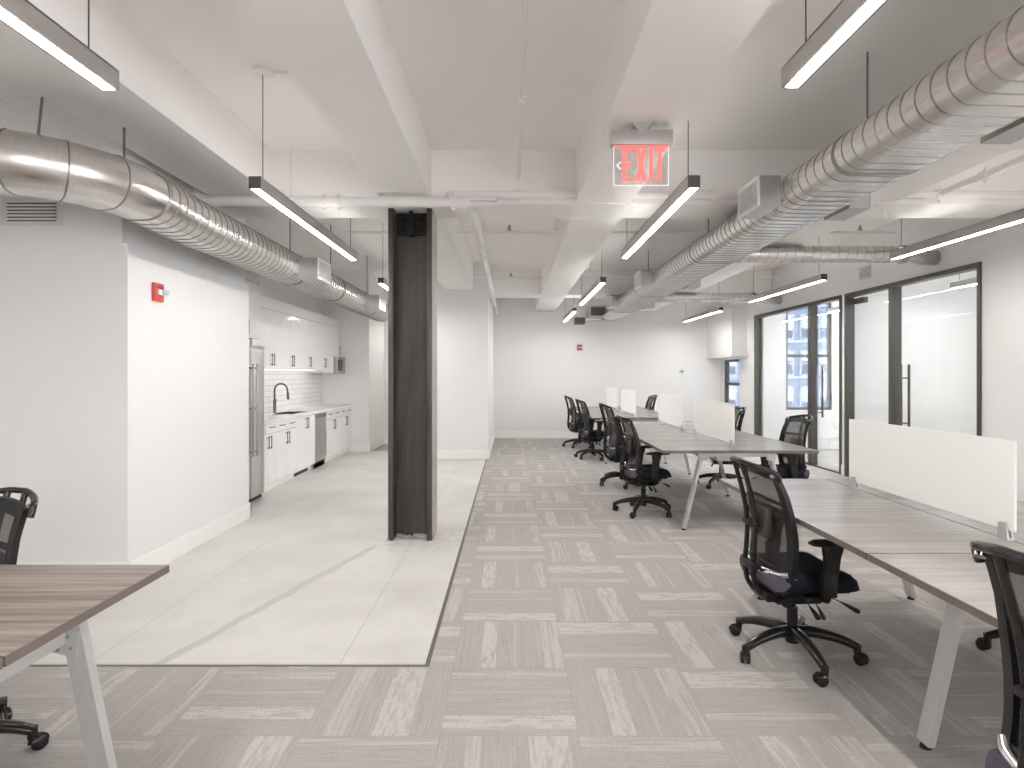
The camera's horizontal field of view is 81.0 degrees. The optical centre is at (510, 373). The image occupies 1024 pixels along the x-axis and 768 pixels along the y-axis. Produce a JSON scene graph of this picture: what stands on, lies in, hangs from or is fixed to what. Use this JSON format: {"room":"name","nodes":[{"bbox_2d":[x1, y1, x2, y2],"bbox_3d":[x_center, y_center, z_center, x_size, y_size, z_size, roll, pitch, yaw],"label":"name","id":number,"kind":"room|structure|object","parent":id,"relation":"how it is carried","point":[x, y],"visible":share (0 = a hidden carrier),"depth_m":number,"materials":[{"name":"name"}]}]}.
{"room":"open-plan office","nodes":[
{"label":"open-plan office","id":0,"kind":"room"},
{"bbox_2d":[0,99,248,561],"bbox_3d":[-4.820,-0.232,5.279,4.160,3.464,1.981,0,0,0],"label":"wall","id":1,"kind":"structure","parent":0,"point":[125,413],"depth_m":4.29,"materials":[{"name":"white paint"}]},
{"bbox_2d":[2,197,62,225],"bbox_3d":[-3.420,-1.160,4.279,0.430,0.200,0.020,0,0,0],"label":"air vent","id":2,"kind":"object","parent":1,"relation":"in","point":[16,211],"visible":0.98,"depth_m":4.28,"materials":[{"name":"white plastic"}]},
{"bbox_2d":[17,562,129,564],"bbox_3d":[-4.801,1.420,4.280,4.158,0.160,0.018,0,0,0],"label":"baseboard","id":3,"kind":"structure","parent":1,"relation":"attached to","point":[18,563],"depth_m":4.27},
{"bbox_2d":[152,282,168,301],"bbox_3d":[-2.697,-0.630,4.630,0.085,0.140,0.120,0,0,0],"label":"fire alarm strobe","id":4,"kind":"object","parent":1,"relation":"attached to","point":[158,292],"visible":1,"depth_m":4.60,"materials":[{"name":"red plastic"}]},
{"bbox_2d":[126,502,250,564],"bbox_3d":[-2.731,1.420,5.279,0.018,0.160,2.018,0,0,0],"label":"baseboard","id":5,"kind":"structure","parent":1,"relation":"attached to","point":[175,548],"depth_m":5.13,"materials":[{"name":"paint"}]},
{"bbox_2d":[33,451,485,663],"bbox_3d":[-3.715,1.530,7.404,6.570,0.060,8.633,0,0,0],"label":"floor","id":6,"kind":"structure","parent":0,"point":[313,575],"depth_m":4.22,"materials":[{"name":"tile"}]},
{"bbox_2d":[249,344,263,501],"bbox_3d":[-3.285,0.575,6.865,0.680,1.830,0.890,0,0,0],"label":"refrigerator","id":7,"kind":"object","parent":6,"relation":"on","point":[256,352],"visible":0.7,"depth_m":7.04,"materials":[{"name":"silver metal"}]},
{"bbox_2d":[29,459,486,665],"bbox_3d":[-3.710,1.504,6.829,6.580,0.013,7.503,0,0,0],"label":"trim","id":8,"kind":"structure","parent":6,"relation":"attached to","point":[434,639],"depth_m":3.09,"materials":[{"name":"metal"}]},
{"bbox_2d":[264,422,275,492],"bbox_3d":[-3.325,1.060,7.570,0.601,0.880,0.480,0,0,0],"label":"base cabinet","id":9,"kind":"object","parent":6,"relation":"on","point":[269,429],"visible":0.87,"depth_m":7.60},
{"bbox_2d":[264,404,352,423],"bbox_3d":[-3.330,0.600,9.415,0.590,0.040,4.170,0,0,0],"label":"countertop","id":10,"kind":"structure","parent":9,"relation":"on","point":[271,417],"depth_m":9.28,"materials":[{"name":"white stone"}]},
{"bbox_2d":[271,418,295,488],"bbox_3d":[-3.325,1.060,8.180,0.601,0.880,0.740,0,0,0],"label":"base cabinet","id":11,"kind":"object","parent":6,"relation":"on","point":[285,432],"visible":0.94,"depth_m":8.14,"materials":[{"name":"wood"}]},
{"bbox_2d":[292,414,314,478],"bbox_3d":[-3.325,1.060,8.960,0.601,0.880,0.820,0,0,0],"label":"base cabinet","id":12,"kind":"object","parent":6,"relation":"on","point":[305,425],"visible":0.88,"depth_m":8.92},
{"bbox_2d":[294,468,307,476],"bbox_3d":[-3.119,1.458,8.910,0.003,0.045,0.580,0,0,0],"label":"grille","id":13,"kind":"object","parent":12,"relation":"attached to","point":[302,471],"depth_m":8.89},
{"bbox_2d":[311,412,326,468],"bbox_3d":[-3.341,1.058,9.660,0.569,0.865,0.570,0,0,0],"label":"dishwasher","id":14,"kind":"object","parent":6,"relation":"on","point":[320,418],"visible":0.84,"depth_m":9.63,"materials":[{"name":"silver metal"}]},
{"bbox_2d":[324,409,339,463],"bbox_3d":[-3.325,1.060,10.340,0.601,0.880,0.780,0,0,0],"label":"base cabinet","id":15,"kind":"object","parent":6,"relation":"on","point":[333,419],"visible":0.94,"depth_m":10.34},
{"bbox_2d":[337,407,350,456],"bbox_3d":[-3.325,1.060,11.110,0.601,0.880,0.760,0,0,0],"label":"base cabinet","id":16,"kind":"object","parent":6,"relation":"on","point":[345,413],"visible":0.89,"depth_m":11.10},
{"bbox_2d":[386,208,436,540],"bbox_3d":[-0.920,0.005,5.571,0.423,2.990,0.378,0,0,0],"label":"steel column","id":17,"kind":"structure","parent":6,"relation":"on","point":[412,237],"depth_m":5.56,"materials":[{"name":"black metal"}]},
{"bbox_2d":[260,275,321,314],"bbox_3d":[-3.690,-0.232,8.885,0.120,3.464,5.230,0,0,0],"label":"wall","id":18,"kind":"structure","parent":0,"point":[269,288],"depth_m":9.79,"materials":[{"name":"white paint"}]},
{"bbox_2d":[245,269,259,338],"bbox_3d":[-3.334,-0.838,6.855,0.581,0.825,1.010,0,0,0],"label":"upper cabinet","id":19,"kind":"object","parent":18,"relation":"attached to","point":[253,279],"visible":0.2,"depth_m":7.20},
{"bbox_2d":[249,296,281,368],"bbox_3d":[-3.439,-0.552,8.010,0.371,0.955,1.220,0,0,0],"label":"upper cabinet","id":20,"kind":"object","parent":18,"relation":"attached to","point":[270,309],"visible":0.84,"depth_m":8.21,"materials":[{"name":"wood"}]},
{"bbox_2d":[282,302,300,368],"bbox_3d":[-3.439,-0.552,9.005,0.371,0.955,0.770,0,0,0],"label":"upper cabinet","id":21,"kind":"object","parent":18,"relation":"attached to","point":[291,315],"visible":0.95,"depth_m":8.98,"materials":[{"name":"wood"}]},
{"bbox_2d":[264,370,321,412],"bbox_3d":[-3.626,0.255,9.425,0.008,0.650,4.150,0,0,0],"label":"backsplash","id":22,"kind":"structure","parent":18,"relation":"attached to","point":[304,387],"depth_m":9.95,"materials":[{"name":"white tile"}]},
{"bbox_2d":[301,308,316,369],"bbox_3d":[-3.439,-0.552,9.780,0.371,0.955,0.780,0,0,0],"label":"upper cabinet","id":23,"kind":"object","parent":18,"relation":"attached to","point":[308,318],"visible":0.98,"depth_m":9.75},
{"bbox_2d":[317,313,327,369],"bbox_3d":[-3.439,-0.552,10.475,0.371,0.955,0.610,0,0,0],"label":"upper cabinet","id":24,"kind":"object","parent":18,"relation":"attached to","point":[322,321],"visible":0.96,"depth_m":10.47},
{"bbox_2d":[328,317,340,356],"bbox_3d":[-3.439,-0.677,11.135,0.371,0.705,0.710,0,0,0],"label":"upper cabinet","id":25,"kind":"object","parent":18,"relation":"attached to","point":[333,324],"visible":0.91,"depth_m":11.12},
{"bbox_2d":[310,356,344,372],"bbox_3d":[-3.381,-0.165,11.135,0.488,0.310,0.670,0,0,0],"label":"microwave","id":26,"kind":"object","parent":25,"relation":"attached to","point":[335,364],"visible":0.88,"depth_m":10.81,"materials":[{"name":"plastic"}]},
{"bbox_2d":[322,272,383,451],"bbox_3d":[-3.235,-0.232,12.350,1.030,3.464,1.700,0,0,0],"label":"wall","id":27,"kind":"structure","parent":0,"point":[361,338],"depth_m":11.50,"materials":[{"name":"white paint"}]},
{"bbox_2d":[349,444,369,451],"bbox_3d":[-2.901,1.420,11.491,0.398,0.160,0.018,0,0,0],"label":"baseboard","id":28,"kind":"structure","parent":27,"relation":"attached to","point":[354,447],"depth_m":11.48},
{"bbox_2d":[384,288,387,436],"bbox_3d":[-2.110,-0.232,13.030,1.220,3.464,0.340,0,0,0],"label":"wall","id":29,"kind":"structure","parent":0,"point":[385,290],"depth_m":12.86,"materials":[{"name":"white paint"}]},
{"bbox_2d":[437,263,493,449],"bbox_3d":[-0.950,-0.232,12.395,1.100,3.464,3.610,0,0,0],"label":"wall partition","id":30,"kind":"structure","parent":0,"point":[465,318],"depth_m":10.59,"materials":[{"name":"white paint"}]},
{"bbox_2d":[437,450,488,458],"bbox_3d":[-0.941,1.420,10.581,1.118,0.160,0.018,0,0,0],"label":"baseboard","id":31,"kind":"structure","parent":30,"relation":"attached to","point":[441,454],"depth_m":10.57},
{"bbox_2d":[0,438,1003,767],"bbox_3d":[0.300,1.530,4.000,14.600,0.060,20.400,0,0,0],"label":"floor","id":32,"kind":"structure","parent":0,"point":[576,631],"depth_m":2.98,"materials":[{"name":"carpet"}]},
{"bbox_2d":[0,487,49,750],"bbox_3d":[-2.207,0.996,2.288,0.649,1.008,0.651,0,0,15],"label":"office chair","id":33,"kind":"object","parent":32,"relation":"on","point":[14,513],"visible":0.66,"depth_m":2.41,"materials":[{"name":"black plastic"}]},
{"bbox_2d":[27,731,49,744],"bbox_3d":[-1.894,1.450,2.406,0.018,0.046,0.073,0,0,39],"label":"caster wheel","id":34,"kind":"object","parent":33,"relation":"attached to","point":[33,737],"depth_m":2.39,"materials":[{"name":"black plastic"}]},
{"bbox_2d":[0,565,168,767],"bbox_3d":[-2.025,1.110,0.784,1.470,0.780,2.964,0,0,0],"label":"desk","id":35,"kind":"object","parent":32,"relation":"on","point":[45,609],"visible":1,"depth_m":2.06,"materials":[{"name":"brown wood"}]},
{"bbox_2d":[562,395,591,447],"bbox_3d":[1.426,0.970,12.341,0.654,1.060,0.659,0,0,-43],"label":"office chair","id":36,"kind":"object","parent":32,"relation":"on","point":[573,425],"visible":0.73,"depth_m":12.26,"materials":[{"name":"black plastic"}]},
{"bbox_2d":[574,399,608,460],"bbox_3d":[1.468,0.970,10.630,0.653,1.060,0.649,0,0,-27],"label":"office chair","id":37,"kind":"object","parent":32,"relation":"on","point":[589,435],"visible":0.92,"depth_m":10.54,"materials":[{"name":"black plastic"}]},
{"bbox_2d":[575,406,666,463],"bbox_3d":[2.085,1.110,11.620,1.470,0.780,3.432,0,0,0],"label":"desk","id":38,"kind":"object","parent":32,"relation":"on","point":[642,414],"visible":0.53,"depth_m":10.67,"materials":[{"name":"grey wood"}]},
{"bbox_2d":[606,387,617,410],"bbox_3d":[2.090,0.503,12.450,0.032,0.433,1.300,0,0,0],"label":"divider","id":39,"kind":"object","parent":38,"relation":"on","point":[611,392],"visible":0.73,"depth_m":12.33,"materials":[{"name":"plastic"}]},
{"bbox_2d":[621,389,635,416],"bbox_3d":[2.090,0.503,10.715,0.032,0.433,1.330,0,0,0],"label":"divider","id":40,"kind":"object","parent":38,"relation":"on","point":[628,397],"visible":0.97,"depth_m":10.65,"materials":[{"name":"plastic"}]},
{"bbox_2d":[598,403,646,489],"bbox_3d":[1.504,0.946,8.094,0.651,1.109,0.649,0,0,-3],"label":"office chair","id":41,"kind":"object","parent":32,"relation":"on","point":[612,448],"visible":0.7,"depth_m":8.01,"materials":[{"name":"black plastic"}]},
{"bbox_2d":[612,415,671,518],"bbox_3d":[1.419,0.970,6.515,0.626,1.060,0.672,0,0,14],"label":"office chair","id":42,"kind":"object","parent":32,"relation":"on","point":[638,474],"visible":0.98,"depth_m":6.38,"materials":[{"name":"black plastic"}]},
{"bbox_2d":[606,422,818,529],"bbox_3d":[2.165,1.110,7.367,1.470,0.780,3.432,0,0,0],"label":"desk","id":43,"kind":"object","parent":32,"relation":"on","point":[664,437],"visible":0.8,"depth_m":6.13,"materials":[{"name":"grey wood"}]},
{"bbox_2d":[658,394,683,430],"bbox_3d":[2.165,0.503,8.165,0.032,0.433,1.270,0,0,0],"label":"divider","id":44,"kind":"object","parent":43,"relation":"on","point":[670,407],"visible":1,"depth_m":8.07,"materials":[{"name":"plastic"}]},
{"bbox_2d":[693,398,734,447],"bbox_3d":[2.165,0.503,6.460,0.032,0.433,1.280,0,0,0],"label":"divider","id":45,"kind":"object","parent":43,"relation":"on","point":[715,419],"visible":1,"depth_m":6.34,"materials":[{"name":"plastic"}]},
{"bbox_2d":[709,457,742,460],"bbox_3d":[2.165,0.812,7.367,0.260,0.095,2.880,0,0,0],"label":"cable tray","id":46,"kind":"object","parent":43,"relation":"on","point":[714,458],"depth_m":5.93,"materials":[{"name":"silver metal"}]},
{"bbox_2d":[697,407,746,488],"bbox_3d":[2.817,0.972,8.057,0.651,1.056,0.649,0,0,8],"label":"office chair","id":47,"kind":"object","parent":32,"relation":"on","point":[715,476],"visible":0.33,"depth_m":7.96,"materials":[{"name":"black plastic"}]},
{"bbox_2d":[748,414,813,508],"bbox_3d":[2.925,0.972,6.506,0.651,1.056,0.649,0,0,-7],"label":"office chair","id":48,"kind":"object","parent":32,"relation":"on","point":[794,430],"visible":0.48,"depth_m":6.44,"materials":[{"name":"black plastic"}]},
{"bbox_2d":[729,456,868,687],"bbox_3d":[1.505,0.972,3.194,0.651,1.056,0.649,0,0,-4],"label":"office chair","id":49,"kind":"object","parent":32,"relation":"on","point":[782,574],"visible":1,"depth_m":3.09,"materials":[{"name":"black plastic"}]},
{"bbox_2d":[719,479,1023,750],"bbox_3d":[2.165,1.110,1.550,1.470,0.780,5.152,0,0,0],"label":"desk","id":50,"kind":"object","parent":32,"relation":"on","point":[925,546],"visible":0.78,"depth_m":2.57,"materials":[{"name":"grey wood"}]},
{"bbox_2d":[849,419,1016,540],"bbox_3d":[2.165,0.503,3.204,0.032,0.433,1.263,0,0,0],"label":"divider","id":51,"kind":"object","parent":50,"relation":"on","point":[974,477],"visible":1,"depth_m":3.01,"materials":[{"name":"plastic"}]},
{"bbox_2d":[975,629,999,650],"bbox_3d":[2.856,0.972,3.127,0.651,1.056,0.649,0,0,4],"label":"office chair","id":52,"kind":"object","parent":32,"relation":"on","point":[983,643],"visible":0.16,"depth_m":3.24,"materials":[{"name":"black plastic"}]},
{"bbox_2d":[969,539,1023,767],"bbox_3d":[1.474,0.956,1.404,0.651,1.088,0.649,0,0,-3],"label":"office chair","id":53,"kind":"object","parent":32,"relation":"on","point":[1005,565],"visible":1,"depth_m":1.54,"materials":[{"name":"black plastic"}]},
{"bbox_2d":[0,0,1023,280],"bbox_3d":[0.300,-2.039,4.050,14.600,0.150,20.500,0,0,0],"label":"ceiling","id":54,"kind":"structure","parent":0,"point":[459,60],"depth_m":4.01,"materials":[{"name":"white paint"}]},
{"bbox_2d":[0,0,118,89],"bbox_3d":[-1.640,-1.562,1.225,0.076,0.805,2.458,0,0,0],"label":"pendant light","id":55,"kind":"object","parent":54,"relation":"hanging from","point":[21,16],"visible":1,"depth_m":2.14,"materials":[{"name":"metal"}]},
{"bbox_2d":[0,0,272,195],"bbox_3d":[-2.370,-1.772,2.480,0.560,0.424,5.560,0,0,0],"label":"ceiling beam","id":56,"kind":"structure","parent":54,"relation":"attached to","point":[170,119],"depth_m":3.61,"materials":[{"name":"white paint"}]},
{"bbox_2d":[0,97,387,321],"bbox_3d":[-4.419,-1.460,7.024,4.862,1.008,7.952,0,0,0],"label":"spiral duct","id":57,"kind":"object","parent":54,"relation":"hanging from","point":[31,164],"visible":1,"depth_m":3.78,"materials":[{"name":"metal"}]},
{"bbox_2d":[317,257,330,284],"bbox_3d":[-1.994,-1.095,6.400,0.012,0.218,0.428,0,0,0],"label":"grille","id":58,"kind":"object","parent":57,"relation":"attached to","point":[323,268],"depth_m":6.38,"materials":[{"name":"silver metal"}]},
{"bbox_2d":[379,294,385,311],"bbox_3d":[-1.994,-1.095,9.300,0.012,0.218,0.428,0,0,0],"label":"grille","id":59,"kind":"object","parent":57,"relation":"attached to","point":[382,300],"depth_m":9.31,"materials":[{"name":"silver metal"}]},
{"bbox_2d":[249,65,356,259],"bbox_3d":[-1.413,-1.562,4.940,0.515,0.805,2.368,0,0,0],"label":"pendant light","id":60,"kind":"object","parent":54,"relation":"hanging from","point":[258,185],"visible":0.83,"depth_m":4.25,"materials":[{"name":"metal"}]},
{"bbox_2d":[252,189,354,259],"bbox_3d":[-1.605,-1.163,4.940,0.048,0.007,2.352,0,0,0],"label":"diffuser","id":61,"kind":"object","parent":60,"relation":"attached to","point":[265,194],"depth_m":4.56,"materials":[{"name":"plastic"}]},
{"bbox_2d":[234,0,430,195],"bbox_3d":[-0.927,-1.772,2.480,0.455,0.424,5.560,0,0,0],"label":"ceiling beam","id":62,"kind":"structure","parent":54,"relation":"attached to","point":[342,56],"depth_m":3.27,"materials":[{"name":"white paint"}]},
{"bbox_2d":[197,147,496,210],"bbox_3d":[-3.461,-1.688,5.190,6.678,0.553,0.110,0,0,0],"label":"pipe","id":63,"kind":"object","parent":54,"relation":"hanging from","point":[464,202],"visible":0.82,"depth_m":5.15,"materials":[{"name":"metal"}]},
{"bbox_2d":[437,218,472,289],"bbox_3d":[-0.912,-1.734,8.168,0.485,0.499,4.865,0,0,0],"label":"ceiling beam","id":64,"kind":"structure","parent":54,"relation":"attached to","point":[454,260],"depth_m":8.12,"materials":[{"name":"white paint"}]},
{"bbox_2d":[462,207,497,315],"bbox_3d":[-0.345,-1.659,9.748,0.139,0.609,9.140,0,0,0],"label":"pipe","id":65,"kind":"object","parent":54,"relation":"hanging from","point":[472,214],"visible":0.94,"depth_m":6.65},
{"bbox_2d":[517,0,528,179],"bbox_3d":[0.066,-1.814,2.500,0.050,0.300,5.400,0,0,0],"label":"pipe","id":66,"kind":"object","parent":54,"relation":"hanging from","point":[521,97],"visible":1,"depth_m":3.43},
{"bbox_2d":[535,298,563,310],"bbox_3d":[0.810,-1.734,12.915,0.480,0.499,2.270,0,0,0],"label":"ceiling beam","id":67,"kind":"structure","parent":54,"relation":"attached to","point":[541,304],"depth_m":12.82,"materials":[{"name":"white paint"}]},
{"bbox_2d":[563,302,606,324],"bbox_3d":[1.699,-1.336,13.290,1.143,0.491,0.620,0,0,0],"label":"handler","id":68,"kind":"object","parent":67,"relation":"hanging from","point":[593,312],"visible":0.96,"depth_m":13.00,"materials":[{"name":"metal"}]},
{"bbox_2d":[541,218,620,294],"bbox_3d":[0.810,-1.734,8.518,0.480,0.499,5.565,0,0,0],"label":"ceiling beam","id":69,"kind":"structure","parent":54,"relation":"attached to","point":[570,251],"depth_m":7.39,"materials":[{"name":"white paint"}]},
{"bbox_2d":[579,274,605,304],"bbox_3d":[1.175,-1.562,8.875,0.076,0.805,2.458,0,0,0],"label":"pendant light","id":70,"kind":"object","parent":54,"relation":"hanging from","point":[601,281],"visible":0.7,"depth_m":8.58,"materials":[{"name":"metal"}]},
{"bbox_2d":[580,283,604,304],"bbox_3d":[1.175,-1.163,8.875,0.048,0.007,2.442,0,0,0],"label":"diffuser","id":71,"kind":"object","parent":70,"relation":"attached to","point":[597,286],"depth_m":8.64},
{"bbox_2d":[194,150,1023,217],"bbox_3d":[-0.995,-1.737,5.497,11.810,0.494,0.475,0,0,0],"label":"ceiling beam","id":72,"kind":"structure","parent":54,"relation":"attached to","point":[315,173],"depth_m":5.26,"materials":[{"name":"white paint"}]},
{"bbox_2d":[344,218,896,235],"bbox_3d":[1.310,-1.811,7.200,6.620,0.306,0.048,0,0,0],"label":"pipe","id":73,"kind":"object","parent":54,"relation":"hanging from","point":[484,231],"visible":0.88,"depth_m":7.19,"materials":[{"name":"metal"}]},
{"bbox_2d":[473,262,777,279],"bbox_3d":[2.005,-1.811,10.570,5.390,0.306,0.048,0,0,0],"label":"pipe","id":74,"kind":"object","parent":54,"relation":"hanging from","point":[492,276],"visible":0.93,"depth_m":10.56,"materials":[{"name":"metal"}]},
{"bbox_2d":[490,270,771,297],"bbox_3d":[1.505,-1.737,11.540,6.810,0.494,0.480,0,0,0],"label":"ceiling beam","id":75,"kind":"structure","parent":54,"relation":"attached to","point":[503,287],"depth_m":11.30,"materials":[{"name":"white paint"}]},
{"bbox_2d":[621,120,699,257],"bbox_3d":[1.140,-1.562,4.880,0.076,0.805,2.288,0,0,0],"label":"pendant light","id":76,"kind":"object","parent":54,"relation":"hanging from","point":[690,184],"visible":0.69,"depth_m":4.34,"materials":[{"name":"metal"}]},
{"bbox_2d":[623,188,696,257],"bbox_3d":[1.140,-1.163,4.880,0.048,0.007,2.272,0,0,0],"label":"diffuser","id":77,"kind":"object","parent":76,"relation":"attached to","point":[685,193],"depth_m":4.51,"materials":[{"name":"plastic"}]},
{"bbox_2d":[576,0,771,202],"bbox_3d":[0.810,-1.742,2.480,0.480,0.484,5.560,0,0,0],"label":"ceiling beam","id":78,"kind":"structure","parent":54,"relation":"attached to","point":[661,59],"depth_m":3.10,"materials":[{"name":"white paint"}]},
{"bbox_2d":[610,123,672,185],"bbox_3d":[0.785,-1.318,3.620,0.372,0.364,0.080,0,0,0],"label":"exit sign","id":79,"kind":"object","parent":78,"relation":"hanging from","point":[639,135],"visible":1,"depth_m":3.61,"materials":[{"name":"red plastic"}]},
{"bbox_2d":[683,306,722,321],"bbox_3d":[3.870,-1.562,12.225,0.076,0.805,2.358,0,0,0],"label":"pendant light","id":80,"kind":"object","parent":54,"relation":"hanging from","point":[718,309],"visible":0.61,"depth_m":11.94,"materials":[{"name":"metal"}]},
{"bbox_2d":[447,182,1023,208],"bbox_3d":[2.172,-1.700,5.205,5.456,0.528,0.099,0,0,0],"label":"pipe","id":81,"kind":"object","parent":54,"relation":"hanging from","point":[714,194],"visible":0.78,"depth_m":5.18,"materials":[{"name":"metal"}]},
{"bbox_2d":[674,218,860,292],"bbox_3d":[3.110,-1.734,8.518,0.480,0.499,5.565,0,0,0],"label":"ceiling beam","id":82,"kind":"structure","parent":54,"relation":"attached to","point":[819,228],"depth_m":6.72,"materials":[{"name":"white paint"}]},
{"bbox_2d":[748,267,826,301],"bbox_3d":[3.870,-1.562,8.560,0.076,0.805,2.288,0,0,0],"label":"pendant light","id":83,"kind":"object","parent":54,"relation":"hanging from","point":[818,278],"visible":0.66,"depth_m":8.32,"materials":[{"name":"metal"}]},
{"bbox_2d":[751,280,824,301],"bbox_3d":[3.870,-1.163,8.560,0.048,0.007,2.272,0,0,0],"label":"diffuser","id":84,"kind":"object","parent":83,"relation":"attached to","point":[810,282],"depth_m":8.38,"materials":[{"name":"plastic"}]},
{"bbox_2d":[603,5,1023,319],"bbox_3d":[2.243,-1.561,3.614,0.869,0.806,18.428,0,0,0],"label":"spiral duct","id":85,"kind":"object","parent":54,"relation":"hanging from","point":[977,93],"visible":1,"depth_m":3.48,"materials":[{"name":"metal"}]},
{"bbox_2d":[634,270,640,289],"bbox_3d":[1.814,-1.344,8.595,0.012,0.226,0.398,0,0,0],"label":"grille","id":86,"kind":"object","parent":85,"relation":"attached to","point":[637,277],"depth_m":8.60,"materials":[{"name":"silver metal"}]},
{"bbox_2d":[654,292,781,303],"bbox_3d":[3.724,-1.379,10.915,2.392,0.203,0.222,0,0,0],"label":"duct","id":87,"kind":"object","parent":85,"relation":"attached to","point":[674,297],"visible":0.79,"depth_m":10.83,"materials":[{"name":"metal"}]},
{"bbox_2d":[738,175,759,219],"bbox_3d":[1.814,-1.344,4.585,0.012,0.226,0.398,0,0,0],"label":"grille","id":88,"kind":"object","parent":85,"relation":"attached to","point":[748,195],"depth_m":4.56,"materials":[{"name":"silver metal"}]},
{"bbox_2d":[734,245,940,264],"bbox_3d":[3.726,-1.370,6.914,2.396,0.214,0.232,0,0,0],"label":"duct","id":89,"kind":"object","parent":85,"relation":"attached to","point":[768,254],"visible":0.77,"depth_m":6.83,"materials":[{"name":"metal"}]},
{"bbox_2d":[844,193,871,220],"bbox_3d":[2.671,-1.323,4.630,0.012,0.193,0.368,0,0,0],"label":"grille","id":90,"kind":"object","parent":85,"relation":"attached to","point":[869,197],"depth_m":4.46,"materials":[{"name":"silver metal"}]},
{"bbox_2d":[781,0,888,87],"bbox_3d":[1.135,-1.562,1.215,0.076,0.805,2.438,0,0,0],"label":"pendant light","id":91,"kind":"object","parent":54,"relation":"hanging from","point":[849,16],"visible":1,"depth_m":2.12,"materials":[{"name":"metal"}]},
{"bbox_2d":[872,139,1023,202],"bbox_3d":[3.110,-1.742,2.480,0.480,0.484,5.560,0,0,0],"label":"ceiling beam","id":92,"kind":"structure","parent":54,"relation":"attached to","point":[973,154],"depth_m":4.40,"materials":[{"name":"white paint"}]},
{"bbox_2d":[890,208,1023,258],"bbox_3d":[3.870,-1.562,4.845,0.076,0.805,2.458,0,0,0],"label":"pendant light","id":93,"kind":"object","parent":54,"relation":"hanging from","point":[1015,217],"visible":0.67,"depth_m":5.12,"materials":[{"name":"metal"}]},
{"bbox_2d":[950,274,976,288],"bbox_3d":[6.000,-1.562,7.325,0.076,0.805,1.658,0,0,0],"label":"pendant light","id":94,"kind":"object","parent":54,"relation":"hanging from","point":[959,283],"visible":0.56,"depth_m":7.92,"materials":[{"name":"metal"}]},
{"bbox_2d":[940,153,1023,196],"bbox_3d":[3.720,-1.732,2.500,0.080,0.464,5.400,0,0,0],"label":"pipe","id":95,"kind":"object","parent":54,"relation":"hanging from","point":[987,173],"visible":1,"depth_m":4.68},
{"bbox_2d":[494,298,720,430],"bbox_3d":[2.320,-0.232,14.180,5.440,3.464,0.240,0,0,0],"label":"wall","id":96,"kind":"structure","parent":0,"point":[538,362],"depth_m":14.06,"materials":[{"name":"white paint"}]},
{"bbox_2d":[495,431,624,437],"bbox_3d":[2.259,1.420,14.051,5.282,0.160,0.018,0,0,0],"label":"baseboard","id":97,"kind":"structure","parent":96,"relation":"attached to","point":[498,434],"depth_m":14.04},
{"bbox_2d":[707,307,746,358],"bbox_3d":[4.750,-0.880,13.280,0.340,1.040,1.560,0,0,0],"label":"wall","id":98,"kind":"structure","parent":0,"point":[726,329],"depth_m":12.75,"materials":[{"name":"white paint"}]},
{"bbox_2d":[761,301,838,440],"bbox_3d":[6.320,-0.232,12.080,2.560,3.464,0.160,0,0,0],"label":"wall","id":99,"kind":"structure","parent":0,"point":[773,328],"depth_m":12.00,"materials":[{"name":"white paint"}]},
{"bbox_2d":[785,303,832,411],"bbox_3d":[5.960,-0.350,12.055,0.960,2.200,0.130,0,0,0],"label":"window","id":100,"kind":"structure","parent":99,"relation":"in","point":[827,355],"depth_m":12.04,"materials":[{"name":"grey metal"}]},
{"bbox_2d":[805,441,838,448],"bbox_3d":[6.220,1.420,11.991,2.360,0.160,0.018,0,0,0],"label":"baseboard","id":101,"kind":"structure","parent":99,"relation":"attached to","point":[820,444],"depth_m":11.98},
{"bbox_2d":[721,218,1023,500],"bbox_3d":[4.980,-0.232,3.950,0.120,3.464,20.300,0,0,0],"label":"wall","id":102,"kind":"structure","parent":0,"point":[1000,252],"depth_m":6.30,"materials":[{"name":"white paint"}]},
{"bbox_2d":[725,359,738,407],"bbox_3d":[4.955,0.235,13.390,0.130,1.110,0.980,0,0,0],"label":"window","id":103,"kind":"structure","parent":102,"relation":"in","point":[727,383],"depth_m":13.81,"materials":[{"name":"black metal"}]},
{"bbox_2d":[754,295,841,474],"bbox_3d":[4.960,0.163,10.510,0.120,2.675,3.180,0,0,0],"label":"trim","id":104,"kind":"structure","parent":102,"relation":"attached to","point":[812,306],"depth_m":9.83,"materials":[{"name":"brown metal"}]},
{"bbox_2d":[815,367,823,417],"bbox_3d":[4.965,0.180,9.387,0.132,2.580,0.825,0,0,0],"label":"door handle","id":105,"kind":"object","parent":102,"relation":"in","point":[822,368],"depth_m":9.65,"materials":[{"name":"metal"}]},
{"bbox_2d":[859,263,871,280],"bbox_3d":[4.911,-1.410,8.330,0.018,0.200,0.300,0,0,0],"label":"air vent","id":106,"kind":"object","parent":102,"relation":"in","point":[865,272],"visible":1,"depth_m":8.30,"materials":[{"name":"white plastic"}]},
{"bbox_2d":[853,297,910,426],"bbox_3d":[4.965,0.180,7.848,0.132,2.580,1.745,0,0,0],"label":"door","id":107,"kind":"structure","parent":102,"relation":"in","point":[860,300],"depth_m":7.55,"materials":[{"name":"metal"}]},
{"bbox_2d":[844,262,981,476],"bbox_3d":[4.960,0.163,7.545,0.120,2.675,2.550,0,0,0],"label":"trim","id":108,"kind":"structure","parent":102,"relation":"attached to","point":[894,289],"depth_m":7.71,"materials":[{"name":"brown metal"}]},
{"bbox_2d":[854,270,976,435],"bbox_3d":[6.270,-0.232,8.850,2.460,3.464,0.100,0,0,0],"label":"wall","id":109,"kind":"structure","parent":0,"point":[939,322],"depth_m":8.80,"materials":[{"name":"white paint"}]},
{"label":"outside","id":110,"kind":"structure","parent":0,"visible":0},
{"bbox_2d":[729,305,825,406],"bbox_3d":[21.000,-3.500,49.920,24.000,34.000,8.160,0,0,0],"label":"office building","id":111,"kind":"structure","parent":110,"point":[798,319],"depth_m":45.90,"materials":[{"name":"blue glass"}]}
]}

